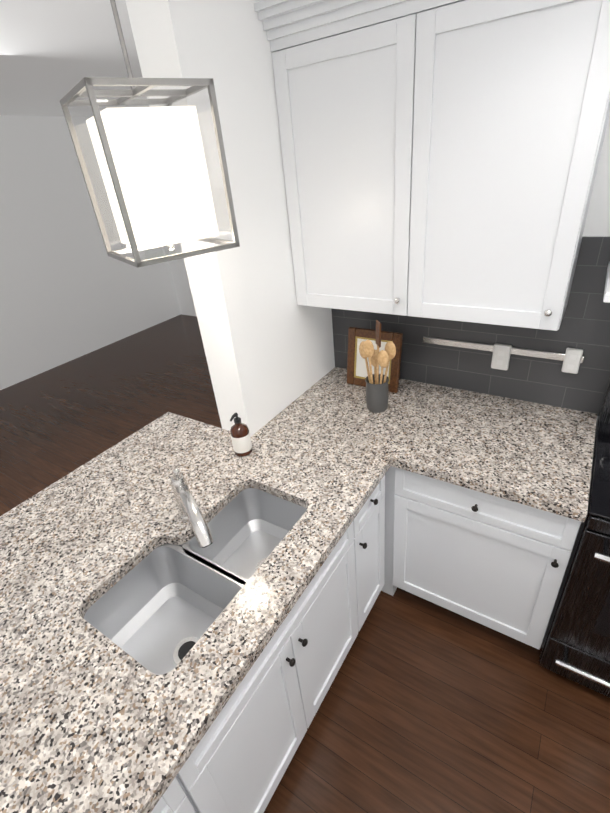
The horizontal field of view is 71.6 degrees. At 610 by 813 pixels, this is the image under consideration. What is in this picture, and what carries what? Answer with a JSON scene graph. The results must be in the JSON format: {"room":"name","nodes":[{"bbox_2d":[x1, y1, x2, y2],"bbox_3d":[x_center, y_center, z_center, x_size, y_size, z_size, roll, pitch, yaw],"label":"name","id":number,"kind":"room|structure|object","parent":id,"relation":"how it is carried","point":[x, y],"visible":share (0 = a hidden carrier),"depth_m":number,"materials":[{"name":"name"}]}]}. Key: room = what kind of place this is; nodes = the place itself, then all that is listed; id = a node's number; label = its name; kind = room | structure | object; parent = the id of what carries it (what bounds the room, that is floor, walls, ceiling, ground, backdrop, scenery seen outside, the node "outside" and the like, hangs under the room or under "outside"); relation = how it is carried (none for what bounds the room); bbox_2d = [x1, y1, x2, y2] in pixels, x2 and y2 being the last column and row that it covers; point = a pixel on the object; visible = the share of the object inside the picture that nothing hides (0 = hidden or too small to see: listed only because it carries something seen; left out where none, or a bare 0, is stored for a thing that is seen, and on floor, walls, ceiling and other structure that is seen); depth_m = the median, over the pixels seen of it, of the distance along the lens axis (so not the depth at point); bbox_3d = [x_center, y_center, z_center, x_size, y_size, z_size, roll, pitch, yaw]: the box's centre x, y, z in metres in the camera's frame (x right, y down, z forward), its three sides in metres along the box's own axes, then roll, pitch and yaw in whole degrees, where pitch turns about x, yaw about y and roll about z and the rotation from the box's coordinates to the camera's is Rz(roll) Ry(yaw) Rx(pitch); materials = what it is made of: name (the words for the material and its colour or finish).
{"room":"kitchen","nodes":[
{"label":"kitchen","id":0,"kind":"room"},
{"bbox_2d":[0,0,148,116],"bbox_3d":[0.476,-1.057,0.258,10.950,0.100,7.000,14,35,30],"label":"ceiling","id":1,"kind":"structure","parent":0,"point":[53,53],"depth_m":2.52,"materials":[{"name":"white paint"}]},
{"bbox_2d":[60,0,239,267],"bbox_3d":[-0.448,-0.858,1.072,0.307,0.890,0.307,-24,35,-29],"label":"pendant lantern","id":2,"kind":"object","parent":1,"relation":"hanging from","point":[151,164],"visible":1,"depth_m":1.11,"materials":[{"name":"grey"}]},
{"bbox_2d":[0,115,180,389],"bbox_3d":[-4.048,-1.005,3.728,0.120,2.640,7.000,14,35,30],"label":"wall","id":3,"kind":"structure","parent":0,"point":[70,289],"depth_m":5.07,"materials":[{"name":"white paint"}]},
{"bbox_2d":[164,243,196,316],"bbox_3d":[-0.291,-2.215,5.127,4.290,2.640,0.120,14,35,30],"label":"wall","id":4,"kind":"structure","parent":0,"point":[179,275],"depth_m":6.48,"materials":[{"name":"white paint"}]},
{"bbox_2d":[125,0,334,436],"bbox_3d":[-0.142,-0.418,2.008,0.170,2.640,0.790,14,35,30],"label":"wall","id":5,"kind":"structure","parent":0,"point":[268,343],"depth_m":1.61,"materials":[{"name":"white paint"}]},
{"bbox_2d":[0,314,609,812],"bbox_3d":[2.216,1.663,0.735,14.500,0.100,7.000,14,35,30],"label":"floor","id":6,"kind":"structure","parent":0,"point":[426,706],"depth_m":1.75,"materials":[{"name":"brown wood"}]},
{"bbox_2d":[151,738,238,812],"bbox_3d":[-0.579,1.153,1.154,0.577,0.868,0.446,14,35,30],"label":"base cabinet","id":7,"kind":"object","parent":6,"relation":"on","point":[198,787],"depth_m":1.02,"materials":[{"name":"white wood"}]},
{"bbox_2d":[282,475,384,658],"bbox_3d":[0.030,0.623,1.955,0.577,0.868,0.351,14,35,30],"label":"base cabinet","id":8,"kind":"object","parent":6,"relation":"on","point":[337,602],"depth_m":1.65,"materials":[{"name":"white wood"}]},
{"bbox_2d":[0,367,439,812],"bbox_3d":[-0.361,0.394,1.713,1.170,0.243,2.180,14,35,30],"label":"countertop","id":9,"kind":"structure","parent":8,"relation":"on","point":[134,637],"depth_m":1.36,"materials":[{"name":"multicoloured stone"}]},
{"bbox_2d":[170,468,213,547],"bbox_3d":[-0.367,0.329,1.342,0.068,0.241,0.318,-19,32,-21],"label":"faucet","id":10,"kind":"object","parent":9,"relation":"on","point":[189,508],"visible":1,"depth_m":1.29,"materials":[{"name":"silver metal"}]},
{"bbox_2d":[72,483,318,716],"bbox_3d":[-0.304,0.582,1.420,0.447,0.201,0.745,14,35,30],"label":"sink basin","id":11,"kind":"object","parent":9,"relation":"in","point":[159,608],"depth_m":1.43,"materials":[{"name":"silver metal"}]},
{"bbox_2d":[230,413,252,456],"bbox_3d":[-0.272,0.109,1.748,0.078,0.196,0.086,14,35,30],"label":"soap bottle","id":12,"kind":"object","parent":9,"relation":"on","point":[241,438],"visible":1,"depth_m":1.73,"materials":[{"name":"orange glass"}]},
{"bbox_2d":[347,327,402,392],"bbox_3d":[0.358,-0.249,2.146,0.282,0.298,0.130,14,35,30],"label":"framed picture","id":13,"kind":"object","parent":9,"relation":"on","point":[357,374],"visible":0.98,"depth_m":2.11,"materials":[{"name":"brown wood"}]},
{"bbox_2d":[359,320,395,412],"bbox_3d":[0.324,-0.181,1.897,0.170,0.438,0.108,14,35,30],"label":"utensil crock","id":14,"kind":"object","parent":9,"relation":"on","point":[376,392],"visible":1,"depth_m":1.89,"materials":[{"name":"grey ceramic"}]},
{"bbox_2d":[381,470,388,593],"bbox_3d":[0.337,0.396,2.289,0.680,0.868,0.641,14,35,30],"label":"base cabinet","id":15,"kind":"object","parent":6,"relation":"on","point":[385,588],"depth_m":1.96,"materials":[{"name":"white wood"}]},
{"bbox_2d":[388,386,596,521],"bbox_3d":[0.800,0.136,1.742,0.646,0.040,0.657,14,35,30],"label":"countertop","id":16,"kind":"structure","parent":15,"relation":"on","point":[535,455],"depth_m":1.66,"materials":[{"name":"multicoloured stone"}]},
{"bbox_2d":[389,466,580,649],"bbox_3d":[0.845,0.520,1.984,0.653,0.868,0.641,14,35,30],"label":"base cabinet","id":17,"kind":"object","parent":6,"relation":"on","point":[498,564],"depth_m":1.71,"materials":[{"name":"white wood"}]},
{"bbox_2d":[539,380,609,697],"bbox_3d":[1.402,0.543,1.507,0.756,1.205,0.714,14,35,30],"label":"range","id":18,"kind":"object","parent":6,"relation":"on","point":[575,646],"visible":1,"depth_m":1.54,"materials":[{"name":"black metal"}]},
{"bbox_2d":[582,115,609,421],"bbox_3d":[2.898,0.048,0.653,6.830,2.640,0.120,14,35,30],"label":"wall","id":19,"kind":"structure","parent":0,"point":[597,223],"depth_m":1.48,"materials":[{"name":"white paint"}]},
{"bbox_2d":[254,0,609,330],"bbox_3d":[0.462,-0.868,1.523,1.143,1.050,0.390,14,35,30],"label":"upper cabinet","id":20,"kind":"object","parent":19,"relation":"attached to","point":[441,158],"visible":1,"depth_m":1.40,"materials":[{"name":"white wood"}]},
{"bbox_2d":[331,237,609,415],"bbox_3d":[1.500,-0.203,1.458,3.230,0.720,0.008,14,35,30],"label":"tiled wall","id":21,"kind":"structure","parent":19,"relation":"attached to","point":[585,325],"depth_m":1.87,"materials":[{"name":"grey tile"}]},
{"bbox_2d":[423,336,584,373],"bbox_3d":[0.856,-0.235,1.902,0.670,0.136,0.025,14,35,30],"label":"utensil rail","id":22,"kind":"object","parent":21,"relation":"attached to","point":[572,359],"visible":0.96,"depth_m":1.84,"materials":[{"name":"silver metal"}]},
{"bbox_2d":[603,262,609,302],"bbox_3d":[1.348,-0.791,0.876,0.968,1.132,0.425,14,35,30],"label":"range hood","id":23,"kind":"object","parent":19,"relation":"attached to","point":[606,298],"visible":1,"depth_m":1.28,"materials":[{"name":"white"}]}
]}

